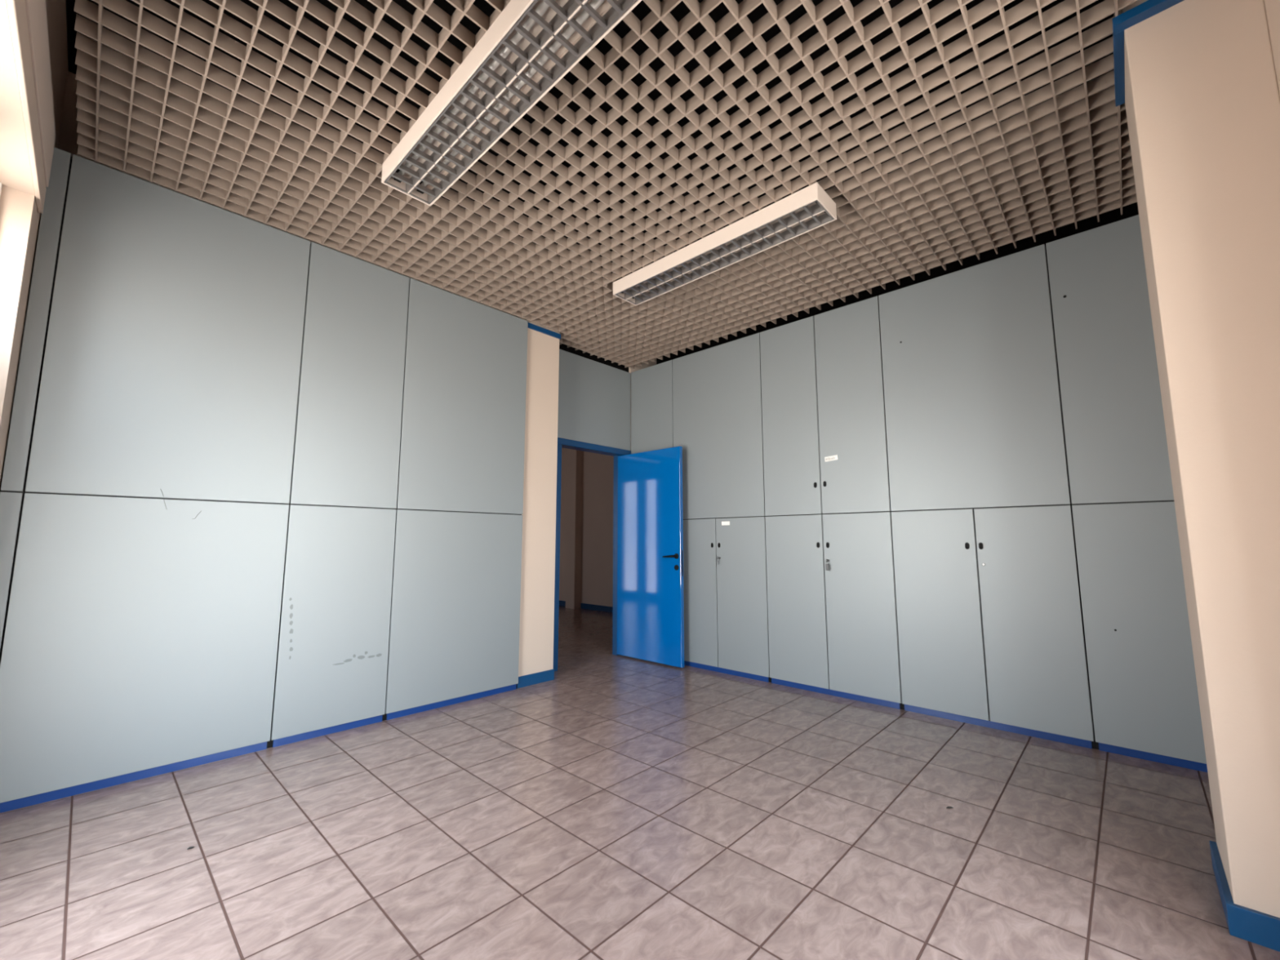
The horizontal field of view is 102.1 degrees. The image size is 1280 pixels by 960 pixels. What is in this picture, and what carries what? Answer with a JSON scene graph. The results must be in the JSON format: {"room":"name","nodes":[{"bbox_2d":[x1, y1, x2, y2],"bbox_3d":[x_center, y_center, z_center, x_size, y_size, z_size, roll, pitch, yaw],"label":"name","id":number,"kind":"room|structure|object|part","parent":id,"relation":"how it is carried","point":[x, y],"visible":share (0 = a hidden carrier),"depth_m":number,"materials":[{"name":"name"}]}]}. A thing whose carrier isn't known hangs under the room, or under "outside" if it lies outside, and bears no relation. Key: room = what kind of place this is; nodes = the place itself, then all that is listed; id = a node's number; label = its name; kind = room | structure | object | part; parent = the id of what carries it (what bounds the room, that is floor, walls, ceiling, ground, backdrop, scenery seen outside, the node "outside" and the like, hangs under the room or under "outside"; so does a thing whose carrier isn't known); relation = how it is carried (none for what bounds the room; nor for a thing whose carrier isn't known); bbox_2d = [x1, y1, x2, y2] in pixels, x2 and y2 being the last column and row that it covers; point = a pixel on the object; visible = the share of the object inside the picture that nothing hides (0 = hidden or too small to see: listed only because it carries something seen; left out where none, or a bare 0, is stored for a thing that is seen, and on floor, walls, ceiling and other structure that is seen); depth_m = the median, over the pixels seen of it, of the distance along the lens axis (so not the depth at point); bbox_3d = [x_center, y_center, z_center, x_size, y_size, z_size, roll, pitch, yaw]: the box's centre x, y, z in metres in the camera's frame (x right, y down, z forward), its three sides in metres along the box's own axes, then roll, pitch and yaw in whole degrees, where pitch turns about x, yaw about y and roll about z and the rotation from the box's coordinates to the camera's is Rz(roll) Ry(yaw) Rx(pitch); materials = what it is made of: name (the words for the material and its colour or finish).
{"room":"empty office room","nodes":[
{"label":"empty office room","id":0,"kind":"room"},
{"bbox_2d":[0,0,68,488],"bbox_3d":[-1.420,-0.567,0.885,4.688,3.617,0.203,-6,-9,43],"label":"wall","id":1,"kind":"structure","parent":0,"point":[20,218],"depth_m":2.16,"materials":[{"name":"beige paint"}]},
{"bbox_2d":[0,182,2,197],"bbox_3d":[-2.662,0.068,1.990,0.020,2.620,0.020,-6,-9,43],"label":"rail","id":2,"kind":"object","parent":1,"relation":"attached to","point":[1,184],"visible":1,"depth_m":2.15,"materials":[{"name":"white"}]},
{"bbox_2d":[6,0,55,213],"bbox_3d":[-1.932,-1.484,1.636,2.136,0.385,0.021,-6,-9,43],"label":"window frame","id":3,"kind":"structure","parent":1,"relation":"attached to","point":[28,20],"depth_m":1.83,"materials":[{"name":"beige paint"}]},
{"bbox_2d":[57,71,507,313],"bbox_3d":[-1.952,-0.230,3.690,0.041,3.617,3.184,-6,-9,43],"label":"wall","id":4,"kind":"structure","parent":0,"point":[68,135],"depth_m":2.74,"materials":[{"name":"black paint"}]},
{"bbox_2d":[508,259,559,676],"bbox_3d":[-0.954,-0.132,4.507,0.287,3.617,0.353,-6,-9,43],"label":"wall column","id":5,"kind":"structure","parent":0,"point":[540,451],"depth_m":4.37,"materials":[{"name":"beige paint"}]},
{"bbox_2d":[517,669,554,688],"bbox_3d":[-0.844,1.609,4.195,0.012,0.084,0.359,-6,-9,43],"label":"baseboard","id":6,"kind":"structure","parent":5,"relation":"attached to","point":[548,675],"depth_m":4.19,"materials":[{"name":"blue paint"}]},
{"bbox_2d":[528,322,560,338],"bbox_3d":[-0.842,-1.310,4.547,0.014,0.044,0.362,-6,-9,43],"label":"trim","id":7,"kind":"structure","parent":5,"relation":"attached to","point":[537,328],"depth_m":4.54,"materials":[{"name":"blue paint"}]},
{"bbox_2d":[565,448,583,608],"bbox_3d":[-1.160,0.688,9.204,0.237,3.110,0.169,-6,-9,43],"label":"wall","id":8,"kind":"structure","parent":0,"point":[575,457],"depth_m":9.11,"materials":[{"name":"beige paint"}]},
{"bbox_2d":[559,447,613,606],"bbox_3d":[-0.261,0.358,8.579,4.478,3.617,0.101,-6,-9,43],"label":"wall","id":9,"kind":"structure","parent":0,"point":[598,468],"depth_m":8.95,"materials":[{"name":"beige paint"}]},
{"bbox_2d":[559,600,613,612],"bbox_3d":[-0.346,2.109,8.364,4.360,0.088,0.020,-6,-9,43],"label":"baseboard","id":10,"kind":"structure","parent":9,"relation":"attached to","point":[584,606],"depth_m":8.75,"materials":[{"name":"blue paint"}]},
{"bbox_2d":[66,0,1114,291],"bbox_3d":[-0.891,-1.957,4.897,9.150,0.101,6.692,-6,-9,43],"label":"ceiling","id":11,"kind":"structure","parent":0,"point":[642,10],"depth_m":2.69,"materials":[{"name":"black"}]},
{"bbox_2d":[74,0,1138,368],"bbox_3d":[0.048,-1.586,2.718,4.255,0.061,4.107,-6,-9,43],"label":"grid","id":12,"kind":"object","parent":11,"relation":"hanging from","point":[1073,163],"visible":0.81,"depth_m":2.49,"materials":[{"name":"beige metal"}]},
{"bbox_2d":[381,0,641,206],"bbox_3d":[-0.635,-1.575,2.134,1.538,0.101,0.250,-6,-9,43],"label":"ceiling light","id":13,"kind":"object","parent":12,"relation":"attached to","point":[531,45],"visible":1,"depth_m":2.05,"materials":[{"name":"white metal"}]},
{"bbox_2d":[613,182,836,305],"bbox_3d":[0.447,-1.437,3.307,1.538,0.095,0.242,-6,-9,43],"label":"ceiling light","id":14,"kind":"object","parent":12,"relation":"attached to","point":[810,208],"visible":1,"depth_m":3.15,"materials":[{"name":"white metal"}]},
{"bbox_2d":[559,343,628,372],"bbox_3d":[-0.500,-1.099,5.323,0.078,1.501,1.017,-6,-9,43],"label":"lintel","id":15,"kind":"object","parent":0,"point":[563,347],"visible":0.07,"depth_m":5.30,"materials":[{"name":"black"}]},
{"bbox_2d":[557,349,631,450],"bbox_3d":[-0.492,-0.789,5.204,0.018,0.860,1.126,-6,-9,43],"label":"transom panel","id":16,"kind":"object","parent":15,"relation":"attached to","point":[594,397],"visible":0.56,"depth_m":5.21,"materials":[{"name":"grey laminate"}]},
{"bbox_2d":[552,437,684,671],"bbox_3d":[-0.206,0.665,4.831,0.914,2.112,1.007,-6,-9,43],"label":"door","id":17,"kind":"structure","parent":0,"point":[648,614],"depth_m":5.03,"materials":[{"name":"blue paint"}]},
{"bbox_3d":[-0.490,0.696,5.095,0.135,2.112,1.007,-6,-9,43],"label":"frame","id":18,"kind":"part","parent":17,"relation":"part of","materials":[{"name":"blue paint"}]},
{"bbox_3d":[0.283,0.710,4.823,0.151,0.051,0.062,-6,-9,43],"label":"lever handle","id":19,"kind":"part","parent":17,"relation":"part of","materials":[{"name":"black plastic"}]},
{"bbox_3d":[0.391,0.770,4.786,0.001,0.237,0.015,-6,-9,43],"label":"lock plate","id":20,"kind":"part","parent":17,"relation":"part of","materials":[{"name":"silver metal"}]},
{"bbox_2d":[0,605,1279,959],"bbox_3d":[-0.891,1.750,4.440,9.167,0.135,6.709,-6,-9,43],"label":"floor","id":21,"kind":"structure","parent":0,"point":[612,806],"depth_m":2.00,"materials":[{"name":"beige tile"}]},
{"bbox_2d":[0,146,71,661],"bbox_3d":[-2.885,-0.077,2.404,0.311,3.006,0.069,-6,-9,43],"label":"filler panel","id":22,"kind":"object","parent":21,"relation":"on","point":[42,286],"visible":0.87,"depth_m":2.35,"materials":[{"name":"grey laminate"}]},
{"bbox_3d":[-2.779,0.708,2.209,0.019,1.316,0.063,-6,-9,43],"label":"panel","id":23,"kind":"part","parent":22,"relation":"part of","materials":[{"name":"grey laminate"}]},
{"bbox_3d":[-2.779,-0.766,2.386,0.019,1.642,0.063,-6,-9,43],"label":"panel","id":24,"kind":"part","parent":22,"relation":"part of","materials":[{"name":"grey laminate"}]},
{"bbox_2d":[0,154,310,813],"bbox_3d":[-2.514,-0.030,2.794,0.313,3.006,1.010,-6,-9,43],"label":"wall panel","id":25,"kind":"object","parent":21,"relation":"on","point":[140,639],"visible":1,"depth_m":2.61,"materials":[{"name":"grey laminate"}]},
{"bbox_3d":[-2.409,0.755,2.599,0.019,1.316,1.004,-6,-9,43],"label":"panel","id":26,"kind":"part","parent":25,"relation":"part of","materials":[{"name":"grey laminate"}]},
{"bbox_3d":[-2.409,-0.720,2.777,0.019,1.642,1.004,-6,-9,43],"label":"panel","id":27,"kind":"part","parent":25,"relation":"part of","materials":[{"name":"grey laminate"}]},
{"bbox_2d":[269,241,409,747],"bbox_3d":[-1.959,0.040,3.382,0.312,3.006,0.613,-6,-9,43],"label":"wall panel","id":28,"kind":"object","parent":21,"relation":"on","point":[331,675],"visible":0.98,"depth_m":3.25,"materials":[{"name":"grey laminate"}]},
{"bbox_3d":[-1.852,0.826,3.187,0.019,1.316,0.607,-6,-9,43],"label":"panel","id":29,"kind":"part","parent":28,"relation":"part of","materials":[{"name":"grey laminate"}]},
{"bbox_3d":[-1.852,-0.649,3.364,0.019,1.642,0.607,-6,-9,43],"label":"panel","id":30,"kind":"part","parent":28,"relation":"part of","materials":[{"name":"grey laminate"}]},
{"bbox_2d":[384,278,528,719],"bbox_3d":[-1.406,0.110,3.966,0.311,3.006,1.000,-6,-9,43],"label":"wall panel","id":31,"kind":"object","parent":21,"relation":"on","point":[455,627],"visible":0.91,"depth_m":3.80,"materials":[{"name":"grey laminate"}]},
{"bbox_3d":[-1.300,0.896,3.771,0.019,1.316,0.994,-6,-9,43],"label":"panel","id":32,"kind":"part","parent":31,"relation":"part of","materials":[{"name":"grey laminate"}]},
{"bbox_3d":[-1.300,-0.579,3.948,0.019,1.642,0.994,-6,-9,43],"label":"panel","id":33,"kind":"part","parent":31,"relation":"part of","materials":[{"name":"grey laminate"}]},
{"bbox_2d":[672,333,770,682],"bbox_3d":[0.833,0.234,4.888,1.000,2.981,0.422,-6,-9,43],"label":"storage cabinet","id":34,"kind":"object","parent":21,"relation":"on","point":[717,412],"visible":0.84,"depth_m":4.67,"materials":[{"name":"grey laminate"}]},
{"bbox_3d":[0.515,1.024,4.823,0.490,1.312,0.019,-6,-9,43],"label":"door","id":35,"kind":"part","parent":34,"relation":"part of","materials":[{"name":"grey laminate"}]},
{"bbox_3d":[0.698,-0.458,4.827,0.994,1.621,0.019,-6,-9,43],"label":"panel","id":36,"kind":"part","parent":34,"relation":"part of","materials":[{"name":"grey laminate"}]},
{"bbox_3d":[0.879,0.984,4.482,0.497,1.312,0.019,-6,-9,43],"label":"door","id":37,"kind":"part","parent":34,"relation":"part of","materials":[{"name":"grey laminate"}]},
{"bbox_2d":[760,296,902,709],"bbox_3d":[1.564,0.152,4.205,1.007,2.981,0.422,-6,-9,43],"label":"storage cabinet","id":38,"kind":"object","parent":21,"relation":"on","point":[834,631],"visible":0.97,"depth_m":4.01,"materials":[{"name":"grey laminate"}]},
{"bbox_3d":[1.245,-0.520,4.317,0.494,1.621,0.019,-6,-9,43],"label":"door","id":39,"kind":"part","parent":38,"relation":"part of","materials":[{"name":"grey laminate"}]},
{"bbox_3d":[1.245,0.943,4.141,0.494,1.312,0.019,-6,-9,43],"label":"door","id":40,"kind":"part","parent":38,"relation":"part of","materials":[{"name":"grey laminate"}]},
{"bbox_2d":[826,559,829,570],"bbox_3d":[1.431,0.647,3.954,0.022,0.086,0.033,-2,-7,15],"label":"key","id":41,"kind":"object","parent":38,"relation":"hanging from","point":[827,560],"visible":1,"depth_m":3.94,"materials":[{"name":"silver metal"}]},
{"bbox_3d":[1.612,-0.561,3.974,0.501,1.621,0.019,-6,-9,43],"label":"door","id":42,"kind":"part","parent":38,"relation":"part of","materials":[{"name":"grey laminate"}]},
{"bbox_3d":[1.612,0.901,3.799,0.501,1.312,0.019,-6,-9,43],"label":"door","id":43,"kind":"part","parent":38,"relation":"part of","materials":[{"name":"grey laminate"}]},
{"bbox_2d":[878,244,1095,748],"bbox_3d":[2.294,0.070,3.523,0.996,2.981,0.422,-6,-9,43],"label":"storage cabinet","id":44,"kind":"object","parent":21,"relation":"on","point":[990,620],"visible":0.98,"depth_m":3.32,"materials":[{"name":"grey laminate"}]},
{"bbox_3d":[1.981,0.860,3.454,0.501,1.312,0.019,-6,-9,43],"label":"door","id":45,"kind":"part","parent":44,"relation":"part of","materials":[{"name":"grey laminate"}]},
{"bbox_3d":[2.123,0.428,3.356,0.024,0.044,0.004,-6,-9,43],"label":"finger pull","id":46,"kind":"part","parent":44,"relation":"part of","materials":[{"name":"black plastic"}]},
{"bbox_3d":[2.160,-0.622,3.463,0.991,1.621,0.019,-6,-9,43],"label":"panel","id":47,"kind":"part","parent":44,"relation":"part of","materials":[{"name":"grey laminate"}]},
{"bbox_3d":[2.178,0.422,3.304,0.024,0.044,0.004,-6,-9,43],"label":"finger pull","id":48,"kind":"part","parent":44,"relation":"part of","materials":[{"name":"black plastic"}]},
{"bbox_3d":[2.345,0.819,3.115,0.484,1.312,0.019,-6,-9,43],"label":"door","id":49,"kind":"part","parent":44,"relation":"part of","materials":[{"name":"grey laminate"}]},
{"bbox_2d":[1045,214,1207,772],"bbox_3d":[2.906,0.002,2.954,0.679,2.981,0.418,-6,-9,43],"label":"wall panel","id":50,"kind":"object","parent":21,"relation":"on","point":[1143,682],"visible":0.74,"depth_m":2.87,"materials":[{"name":"grey laminate"}]},
{"bbox_3d":[2.771,-0.691,2.893,0.673,1.621,0.019,-6,-9,43],"label":"panel","id":51,"kind":"part","parent":50,"relation":"part of","materials":[{"name":"grey laminate"}]},
{"bbox_3d":[2.771,0.771,2.717,0.673,1.312,0.019,-6,-9,43],"label":"panel","id":52,"kind":"part","parent":50,"relation":"part of","materials":[{"name":"grey laminate"}]},
{"bbox_2d":[628,357,656,373],"bbox_3d":[0.573,0.085,6.310,0.105,3.617,2.086,-6,-9,43],"label":"wall partition","id":53,"kind":"structure","parent":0,"point":[651,363],"depth_m":5.82,"materials":[{"name":"beige paint"}]},
{"bbox_2d":[631,360,673,453],"bbox_3d":[0.257,0.299,5.429,0.585,2.981,0.416,-6,-9,43],"label":"panel","id":54,"kind":"object","parent":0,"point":[651,387],"visible":0.12,"depth_m":5.39,"materials":[{"name":"grey laminate"}]},
{"bbox_2d":[656,202,1138,364],"bbox_3d":[1.895,-0.156,4.308,4.583,3.617,0.101,-6,-9,43],"label":"wall","id":55,"kind":"structure","parent":0,"point":[1131,210],"depth_m":3.98,"materials":[{"name":"black"}]},
{"bbox_2d":[1118,0,1279,917],"bbox_3d":[2.009,-0.460,1.776,0.314,3.617,0.429,-6,-9,43],"label":"wall pillar","id":56,"kind":"structure","parent":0,"point":[1202,97],"depth_m":1.63,"materials":[{"name":"beige paint"}]},
{"bbox_2d":[1111,0,1184,106],"bbox_3d":[1.984,-1.635,1.911,0.343,0.034,0.473,-6,-9,43],"label":"trim","id":57,"kind":"structure","parent":56,"relation":"attached to","point":[1148,8],"depth_m":1.85,"materials":[{"name":"blue paint"}]},
{"bbox_2d":[1208,840,1279,951],"bbox_3d":[1.997,1.293,1.565,0.331,0.084,0.446,-6,-9,43],"label":"baseboard","id":58,"kind":"structure","parent":56,"relation":"attached to","point":[1260,928],"depth_m":1.50,"materials":[{"name":"blue paint"}]},
{"bbox_2d":[1263,0,1279,95],"bbox_3d":[1.833,-0.536,1.142,0.304,3.617,4.631,-6,-9,43],"label":"wall","id":59,"kind":"structure","parent":0,"point":[1272,7],"depth_m":1.59,"materials":[{"name":"beige paint"}]}
]}

